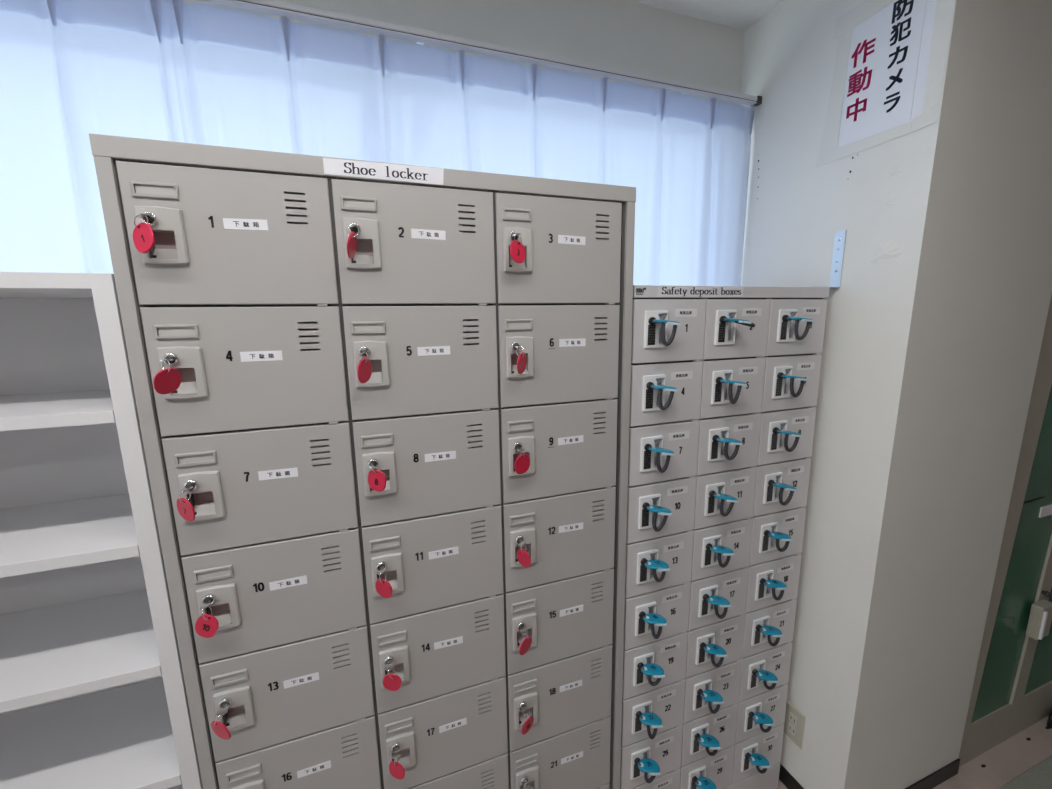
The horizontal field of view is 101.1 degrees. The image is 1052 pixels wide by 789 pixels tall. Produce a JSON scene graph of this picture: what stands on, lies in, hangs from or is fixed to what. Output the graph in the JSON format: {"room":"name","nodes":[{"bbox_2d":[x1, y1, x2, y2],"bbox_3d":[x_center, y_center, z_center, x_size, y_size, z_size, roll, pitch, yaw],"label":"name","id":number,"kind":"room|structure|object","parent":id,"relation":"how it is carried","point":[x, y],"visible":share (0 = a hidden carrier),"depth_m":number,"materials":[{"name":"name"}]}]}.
{"room":"locker room","nodes":[
{"label":"locker room","id":0,"kind":"room"},
{"bbox_2d":[162,0,744,103],"bbox_3d":[-1.232,0.159,1.001,4.220,2.425,0.150,-4,10,-19],"label":"wall","id":1,"kind":"structure","parent":0,"point":[627,35],"depth_m":1.23,"materials":[{"name":"white paint"}]},
{"bbox_2d":[198,0,761,106],"bbox_3d":[-1.095,-0.781,0.760,3.856,0.032,0.095,-4,10,-19],"label":"rail","id":2,"kind":"object","parent":1,"relation":"attached to","point":[422,36],"visible":0.84,"depth_m":1.05,"materials":[{"name":"white metal"}]},
{"bbox_2d":[0,0,183,273],"bbox_3d":[-1.542,0.273,0.758,1.762,2.054,0.029,-4,10,-19],"label":"sheer curtain","id":3,"kind":"object","parent":2,"relation":"hanging from","point":[70,70],"visible":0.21,"depth_m":0.86,"materials":[{"name":"white fabric"}]},
{"bbox_2d":[166,0,755,285],"bbox_3d":[0.016,0.156,1.290,1.534,2.054,0.030,-4,10,-19],"label":"sheer curtain","id":4,"kind":"object","parent":2,"relation":"hanging from","point":[245,80],"visible":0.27,"depth_m":1.09,"materials":[{"name":"white fabric"}]},
{"bbox_2d":[628,0,783,30],"bbox_3d":[0.694,-0.837,-0.664,6.900,0.050,4.300,-4,10,-19],"label":"ceiling","id":5,"kind":"structure","parent":0,"point":[737,14],"depth_m":1.29,"materials":[{"name":"white paint"}]},
{"bbox_2d":[739,0,1051,788],"bbox_3d":[1.061,0.036,1.498,0.620,2.425,0.726,-4,10,-19],"label":"wall","id":6,"kind":"structure","parent":0,"point":[935,322],"depth_m":1.17,"materials":[{"name":"white paint"}]},
{"bbox_2d":[779,763,803,788],"bbox_3d":[0.816,1.237,1.530,0.014,0.057,0.580,-4,10,-19],"label":"baseboard","id":7,"kind":"structure","parent":6,"relation":"attached to","point":[785,777],"depth_m":1.41,"materials":[{"name":"black plastic"}]},
{"bbox_2d":[784,701,805,748],"bbox_3d":[0.850,1.049,1.378,0.007,0.117,0.068,-4,10,-19],"label":"wall outlet","id":8,"kind":"object","parent":6,"relation":"attached to","point":[794,724],"visible":0.91,"depth_m":1.37,"materials":[{"name":"beige plastic"}]},
{"bbox_2d":[788,722,795,736],"bbox_3d":[0.848,1.068,1.381,0.002,0.033,0.025,-4,10,-19],"label":"socket","id":9,"kind":"object","parent":8,"relation":"attached to","point":[791,725],"depth_m":1.38,"materials":[{"name":"beige plastic"}]},
{"bbox_2d":[789,712,796,726],"bbox_3d":[0.847,1.030,1.374,0.002,0.033,0.025,-4,10,-19],"label":"socket","id":10,"kind":"object","parent":8,"relation":"attached to","point":[792,715],"depth_m":1.37,"materials":[{"name":"beige plastic"}]},
{"bbox_2d":[812,230,845,287],"bbox_3d":[0.788,-0.358,1.145,0.105,0.148,0.029,-4,10,-19],"label":"bracket","id":11,"kind":"object","parent":6,"relation":"attached to","point":[840,236],"visible":0.93,"depth_m":1.16,"materials":[{"name":"white metal"}]},
{"bbox_2d":[815,0,955,167],"bbox_3d":[0.851,-0.784,1.045,0.005,0.357,0.280,-4,10,-19],"label":"notice","id":12,"kind":"object","parent":6,"relation":"attached to","point":[878,44],"visible":1,"depth_m":1.03,"materials":[{"name":"white paper"}]},
{"bbox_2d":[905,758,959,788],"bbox_3d":[1.173,1.261,1.358,0.572,0.057,0.015,-4,10,-19],"label":"baseboard","id":13,"kind":"structure","parent":6,"relation":"attached to","point":[934,779],"depth_m":1.41,"materials":[{"name":"black plastic"}]},
{"bbox_2d":[776,715,1051,788],"bbox_3d":[0.733,1.601,-0.239,6.900,0.050,4.300,-4,10,-19],"label":"floor","id":14,"kind":"structure","parent":0,"point":[957,781],"depth_m":1.42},
{"bbox_2d":[0,272,202,788],"bbox_3d":[-1.098,0.619,0.758,0.948,1.598,0.288,-4,10,-19],"label":"open shelf","id":15,"kind":"object","parent":14,"relation":"on","point":[93,695],"visible":0.59,"depth_m":0.82,"materials":[{"name":"white plastic"}]},
{"bbox_2d":[89,133,635,788],"bbox_3d":[-0.226,0.459,1.043,0.900,1.790,0.309,-4,10,-19],"label":"locker","id":16,"kind":"object","parent":14,"relation":"on","point":[248,280],"visible":0.98,"depth_m":0.82,"materials":[{"name":"grey metal"}]},
{"bbox_2d":[133,213,154,252],"bbox_3d":[-0.553,-0.232,0.625,0.025,0.055,0.034,-8,12,-37],"label":"key","id":17,"kind":"object","parent":16,"relation":"attached to","point":[143,235],"visible":1,"depth_m":0.62,"materials":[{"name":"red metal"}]},
{"bbox_2d":[153,358,180,393],"bbox_3d":[-0.548,-0.027,0.661,0.024,0.055,0.038,-1,10,-1],"label":"key","id":18,"kind":"object","parent":16,"relation":"attached to","point":[166,381],"visible":1,"depth_m":0.66,"materials":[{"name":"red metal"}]},
{"bbox_2d":[177,484,194,521],"bbox_3d":[-0.547,0.178,0.696,0.026,0.059,0.033,-7,12,-31],"label":"key","id":19,"kind":"object","parent":16,"relation":"attached to","point":[185,508],"visible":1,"depth_m":0.69,"materials":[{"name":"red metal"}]},
{"bbox_2d":[195,599,218,637],"bbox_3d":[-0.542,0.384,0.733,0.032,0.062,0.027,7,13,40],"label":"key","id":20,"kind":"object","parent":16,"relation":"attached to","point":[206,626],"visible":1,"depth_m":0.73,"materials":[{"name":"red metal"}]},
{"bbox_2d":[211,704,230,739],"bbox_3d":[-0.542,0.589,0.768,0.027,0.058,0.031,-8,12,-35],"label":"key","id":21,"kind":"object","parent":16,"relation":"attached to","point":[219,728],"visible":1,"depth_m":0.77,"materials":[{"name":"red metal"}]},
{"bbox_2d":[346,225,359,258],"bbox_3d":[-0.285,-0.253,0.718,0.022,0.054,0.042,-4,10,-19],"label":"key","id":22,"kind":"object","parent":16,"relation":"attached to","point":[352,240],"visible":1,"depth_m":0.71,"materials":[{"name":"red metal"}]},
{"bbox_2d":[357,350,371,382],"bbox_3d":[-0.280,-0.048,0.754,0.017,0.058,0.038,-1,10,-2],"label":"key","id":23,"kind":"object","parent":16,"relation":"attached to","point":[364,370],"visible":1,"depth_m":0.75,"materials":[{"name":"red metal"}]},
{"bbox_2d":[368,464,385,491],"bbox_3d":[-0.274,0.154,0.791,0.037,0.051,0.020,7,13,39],"label":"key","id":24,"kind":"object","parent":16,"relation":"attached to","point":[376,478],"visible":1,"depth_m":0.79,"materials":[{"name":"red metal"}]},
{"bbox_2d":[375,566,391,597],"bbox_3d":[-0.272,0.363,0.827,0.019,0.061,0.036,-10,13,-42],"label":"key","id":25,"kind":"object","parent":16,"relation":"attached to","point":[383,588],"visible":1,"depth_m":0.82,"materials":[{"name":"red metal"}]},
{"bbox_2d":[383,661,401,690],"bbox_3d":[-0.267,0.568,0.863,0.036,0.058,0.021,6,12,35],"label":"key","id":26,"kind":"object","parent":16,"relation":"attached to","point":[392,682],"visible":1,"depth_m":0.86,"materials":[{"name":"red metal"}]},
{"bbox_2d":[389,748,404,778],"bbox_3d":[-0.268,0.773,0.898,0.023,0.059,0.033,-9,13,-40],"label":"key","id":27,"kind":"object","parent":16,"relation":"attached to","point":[396,770],"visible":1,"depth_m":0.90,"materials":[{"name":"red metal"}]},
{"bbox_2d":[510,233,524,263],"bbox_3d":[-0.015,-0.274,0.812,0.025,0.055,0.034,0,10,8],"label":"key","id":28,"kind":"object","parent":16,"relation":"attached to","point":[517,250],"visible":1,"depth_m":0.81,"materials":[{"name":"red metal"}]},
{"bbox_2d":[514,346,526,373],"bbox_3d":[-0.009,-0.068,0.850,0.030,0.056,0.033,-4,10,-19],"label":"key","id":29,"kind":"object","parent":16,"relation":"attached to","point":[522,360],"visible":1,"depth_m":0.84,"materials":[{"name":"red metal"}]},
{"bbox_2d":[515,447,529,473],"bbox_3d":[-0.007,0.137,0.885,0.028,0.055,0.030,1,10,9],"label":"key","id":30,"kind":"object","parent":16,"relation":"attached to","point":[522,463],"visible":1,"depth_m":0.88,"materials":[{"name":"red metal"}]},
{"bbox_2d":[517,539,530,567],"bbox_3d":[-0.006,0.341,0.919,0.017,0.058,0.038,-8,12,-35],"label":"key","id":31,"kind":"object","parent":16,"relation":"attached to","point":[523,557],"visible":1,"depth_m":0.92,"materials":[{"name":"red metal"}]},
{"bbox_2d":[519,626,531,654],"bbox_3d":[-0.001,0.548,0.957,0.026,0.059,0.032,0,10,6],"label":"key","id":32,"kind":"object","parent":16,"relation":"attached to","point":[525,645],"visible":1,"depth_m":0.95,"materials":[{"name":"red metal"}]},
{"bbox_2d":[523,781,529,788],"bbox_3d":[0.005,0.956,1.027,0.036,0.060,0.020,8,13,42],"label":"key","id":33,"kind":"object","parent":16,"relation":"attached to","point":[526,786],"visible":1,"depth_m":1.03,"materials":[{"name":"silver metal"}]},
{"bbox_2d":[522,706,533,734],"bbox_3d":[0.004,0.752,0.993,0.028,0.058,0.030,-1,10,2],"label":"key","id":34,"kind":"object","parent":16,"relation":"attached to","point":[527,725],"visible":1,"depth_m":0.99,"materials":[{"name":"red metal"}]},
{"bbox_2d":[620,285,829,788],"bbox_3d":[0.485,0.502,1.308,0.599,1.592,0.297,-4,10,-19],"label":"cabinet","id":35,"kind":"object","parent":14,"relation":"on","point":[705,349],"visible":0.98,"depth_m":1.14,"materials":[{"name":"grey metal"}]},
{"bbox_2d":[637,758,659,782],"bbox_3d":[0.327,1.007,1.159,0.059,0.042,0.042,-1,10,-1],"label":"key","id":36,"kind":"object","parent":35,"relation":"attached to","point":[646,765],"visible":1,"depth_m":1.15,"materials":[{"name":"teal plastic"}]},
{"bbox_2d":[638,712,661,738],"bbox_3d":[0.324,0.868,1.135,0.059,0.053,0.042,-1,10,-1],"label":"key","id":37,"kind":"object","parent":35,"relation":"attached to","point":[649,719],"visible":1,"depth_m":1.12,"materials":[{"name":"teal plastic"}]},
{"bbox_2d":[640,663,664,685],"bbox_3d":[0.324,0.718,1.105,0.054,0.040,0.049,-4,10,-19],"label":"key","id":38,"kind":"object","parent":35,"relation":"attached to","point":[650,669],"visible":1,"depth_m":1.10,"materials":[{"name":"teal plastic"}]},
{"bbox_2d":[642,613,666,638],"bbox_3d":[0.320,0.580,1.084,0.059,0.053,0.042,-1,10,-1],"label":"key","id":39,"kind":"object","parent":35,"relation":"attached to","point":[652,618],"visible":1,"depth_m":1.07,"materials":[{"name":"teal plastic"}]},
{"bbox_2d":[644,559,669,582],"bbox_3d":[0.319,0.432,1.055,0.054,0.045,0.049,-4,10,-19],"label":"key","id":40,"kind":"object","parent":35,"relation":"attached to","point":[654,564],"visible":1,"depth_m":1.05,"materials":[{"name":"teal plastic"}]},
{"bbox_2d":[646,505,671,531],"bbox_3d":[0.315,0.294,1.034,0.058,0.057,0.042,-1,10,0],"label":"key","id":41,"kind":"object","parent":35,"relation":"attached to","point":[666,512],"visible":1,"depth_m":1.02,"materials":[{"name":"teal plastic"}]},
{"bbox_2d":[648,446,673,472],"bbox_3d":[0.313,0.150,1.009,0.058,0.059,0.042,-1,10,0],"label":"key","id":42,"kind":"object","parent":35,"relation":"attached to","point":[658,450],"visible":1,"depth_m":0.99,"materials":[{"name":"teal plastic"}]},
{"bbox_2d":[650,384,677,409],"bbox_3d":[0.311,0.005,0.984,0.059,0.057,0.042,-1,10,-1],"label":"key","id":43,"kind":"object","parent":35,"relation":"attached to","point":[660,387],"visible":1,"depth_m":0.97,"materials":[{"name":"teal plastic"}]},
{"bbox_2d":[652,319,680,345],"bbox_3d":[0.308,-0.138,0.959,0.059,0.060,0.042,-1,10,0],"label":"key","id":44,"kind":"object","parent":35,"relation":"attached to","point":[663,322],"visible":1,"depth_m":0.94,"materials":[{"name":"teal plastic"}]},
{"bbox_2d":[694,777,716,788],"bbox_3d":[0.516,1.136,1.249,0.059,0.041,0.042,-1,10,-1],"label":"key","id":45,"kind":"object","parent":35,"relation":"attached to","point":[702,782],"visible":1,"depth_m":1.25,"materials":[{"name":"teal plastic"}]},
{"bbox_2d":[697,734,719,755],"bbox_3d":[0.514,0.993,1.224,0.059,0.042,0.042,-1,10,-1],"label":"key","id":46,"kind":"object","parent":35,"relation":"attached to","point":[706,740],"visible":1,"depth_m":1.21,"materials":[{"name":"teal plastic"}]},
{"bbox_2d":[700,690,723,713],"bbox_3d":[0.512,0.852,1.200,0.059,0.050,0.042,-1,10,-1],"label":"key","id":47,"kind":"object","parent":35,"relation":"attached to","point":[710,696],"visible":1,"depth_m":1.19,"materials":[{"name":"teal plastic"}]},
{"bbox_2d":[703,644,726,666],"bbox_3d":[0.510,0.708,1.175,0.059,0.050,0.042,-1,10,-1],"label":"key","id":48,"kind":"object","parent":35,"relation":"attached to","point":[713,649],"visible":1,"depth_m":1.16,"materials":[{"name":"teal plastic"}]},
{"bbox_2d":[706,595,730,618],"bbox_3d":[0.507,0.565,1.149,0.059,0.052,0.042,-1,10,-1],"label":"key","id":49,"kind":"object","parent":35,"relation":"attached to","point":[715,600],"visible":1,"depth_m":1.14,"materials":[{"name":"teal plastic"}]},
{"bbox_2d":[709,545,734,567],"bbox_3d":[0.505,0.420,1.124,0.059,0.050,0.042,-1,10,-1],"label":"key","id":50,"kind":"object","parent":35,"relation":"attached to","point":[719,549],"visible":1,"depth_m":1.11,"materials":[{"name":"teal plastic"}]},
{"bbox_2d":[712,493,737,516],"bbox_3d":[0.503,0.278,1.099,0.058,0.054,0.042,-1,10,0],"label":"key","id":51,"kind":"object","parent":35,"relation":"attached to","point":[723,497],"visible":1,"depth_m":1.08,"materials":[{"name":"teal plastic"}]},
{"bbox_2d":[716,437,742,459],"bbox_3d":[0.500,0.133,1.074,0.059,0.054,0.042,-1,10,-1],"label":"key","id":52,"kind":"object","parent":35,"relation":"attached to","point":[727,441],"visible":1,"depth_m":1.06,"materials":[{"name":"teal plastic"}]},
{"bbox_2d":[719,379,746,403],"bbox_3d":[0.498,-0.008,1.049,0.059,0.060,0.042,-1,10,0],"label":"key","id":53,"kind":"object","parent":35,"relation":"attached to","point":[740,384],"visible":1,"depth_m":1.03,"materials":[{"name":"teal plastic"}]},
{"bbox_2d":[723,318,754,326],"bbox_3d":[0.499,-0.170,1.019,0.059,0.024,0.047,-4,10,-15],"label":"key","id":54,"kind":"object","parent":35,"relation":"attached to","point":[739,321],"visible":1,"depth_m":1.00,"materials":[{"name":"teal plastic"}]},
{"bbox_2d":[748,753,769,773],"bbox_3d":[0.704,1.122,1.315,0.059,0.041,0.042,-1,10,-1],"label":"key","id":55,"kind":"object","parent":35,"relation":"attached to","point":[756,759],"visible":1,"depth_m":1.30,"materials":[{"name":"teal plastic"}]},
{"bbox_2d":[751,712,774,732],"bbox_3d":[0.703,0.979,1.287,0.054,0.042,0.049,-3,10,-19],"label":"key","id":56,"kind":"object","parent":35,"relation":"attached to","point":[761,718],"visible":1,"depth_m":1.28,"materials":[{"name":"teal plastic"}]},
{"bbox_2d":[755,670,778,689],"bbox_3d":[0.700,0.835,1.264,0.059,0.043,0.042,-1,10,-1],"label":"key","id":57,"kind":"object","parent":35,"relation":"attached to","point":[764,675],"visible":1,"depth_m":1.25,"materials":[{"name":"teal plastic"}]},
{"bbox_2d":[759,625,782,646],"bbox_3d":[0.699,0.693,1.237,0.054,0.047,0.049,-4,10,-19],"label":"key","id":58,"kind":"object","parent":35,"relation":"attached to","point":[768,630],"visible":1,"depth_m":1.23,"materials":[{"name":"teal plastic"}]},
{"bbox_2d":[763,579,787,600],"bbox_3d":[0.697,0.549,1.212,0.054,0.048,0.049,-4,10,-19],"label":"key","id":59,"kind":"object","parent":35,"relation":"attached to","point":[771,583],"visible":1,"depth_m":1.20,"materials":[{"name":"teal plastic"}]},
{"bbox_2d":[767,532,792,551],"bbox_3d":[0.693,0.404,1.189,0.059,0.048,0.042,-1,10,-1],"label":"key","id":60,"kind":"object","parent":35,"relation":"attached to","point":[776,535],"visible":1,"depth_m":1.18,"materials":[{"name":"teal plastic"}]},
{"bbox_2d":[771,482,796,505],"bbox_3d":[0.690,0.266,1.165,0.058,0.058,0.042,-1,10,0],"label":"key","id":61,"kind":"object","parent":35,"relation":"attached to","point":[782,486],"visible":1,"depth_m":1.15,"materials":[{"name":"teal plastic"}]},
{"bbox_2d":[776,429,802,451],"bbox_3d":[0.688,0.120,1.140,0.058,0.056,0.042,-1,10,0],"label":"key","id":62,"kind":"object","parent":35,"relation":"attached to","point":[797,436],"visible":1,"depth_m":1.13,"materials":[{"name":"teal plastic"}]},
{"bbox_2d":[781,374,807,397],"bbox_3d":[0.686,-0.023,1.115,0.058,0.058,0.042,-1,10,0],"label":"key","id":63,"kind":"object","parent":35,"relation":"attached to","point":[802,379],"visible":1,"depth_m":1.10,"materials":[{"name":"teal plastic"}]},
{"bbox_2d":[786,316,813,339],"bbox_3d":[0.684,-0.167,1.090,0.059,0.060,0.042,-1,10,-1],"label":"key","id":64,"kind":"object","parent":35,"relation":"attached to","point":[797,319],"visible":1,"depth_m":1.08,"materials":[{"name":"teal plastic"}]},
{"bbox_2d":[958,716,1051,788],"bbox_3d":[2.164,1.219,1.667,1.498,0.002,0.085,-4,10,-19],"label":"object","id":65,"kind":"structure","parent":14,"relation":"on","point":[1011,758],"depth_m":1.49,"materials":[{"name":"grey metal"}]},
{"bbox_2d":[1047,711,1051,728],"bbox_3d":[2.046,1.194,1.637,0.256,0.062,0.048,-4,10,-19],"label":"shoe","id":66,"kind":"object","parent":65,"relation":"on","point":[1049,721],"visible":1,"depth_m":1.60,"materials":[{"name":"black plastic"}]},
{"bbox_2d":[1000,756,1051,788],"bbox_3d":[2.271,1.332,1.001,1.550,0.006,1.254,-4,10,-19],"label":"floor mat","id":67,"kind":"object","parent":14,"relation":"on","point":[1039,776],"visible":1,"depth_m":1.42,"materials":[{"name":"grey carpet"}]},
{"bbox_3d":[2.433,-1.029,1.514,2.166,0.375,0.160,-4,10,-19],"label":"wall","id":68,"kind":"structure","parent":0,"visible":0},
{"bbox_2d":[959,294,1051,766],"bbox_3d":[2.130,0.206,1.524,1.490,2.048,0.070,-4,10,-19],"label":"door","id":69,"kind":"structure","parent":68,"relation":"in","point":[1012,688],"depth_m":1.43,"materials":[{"name":"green metal"}]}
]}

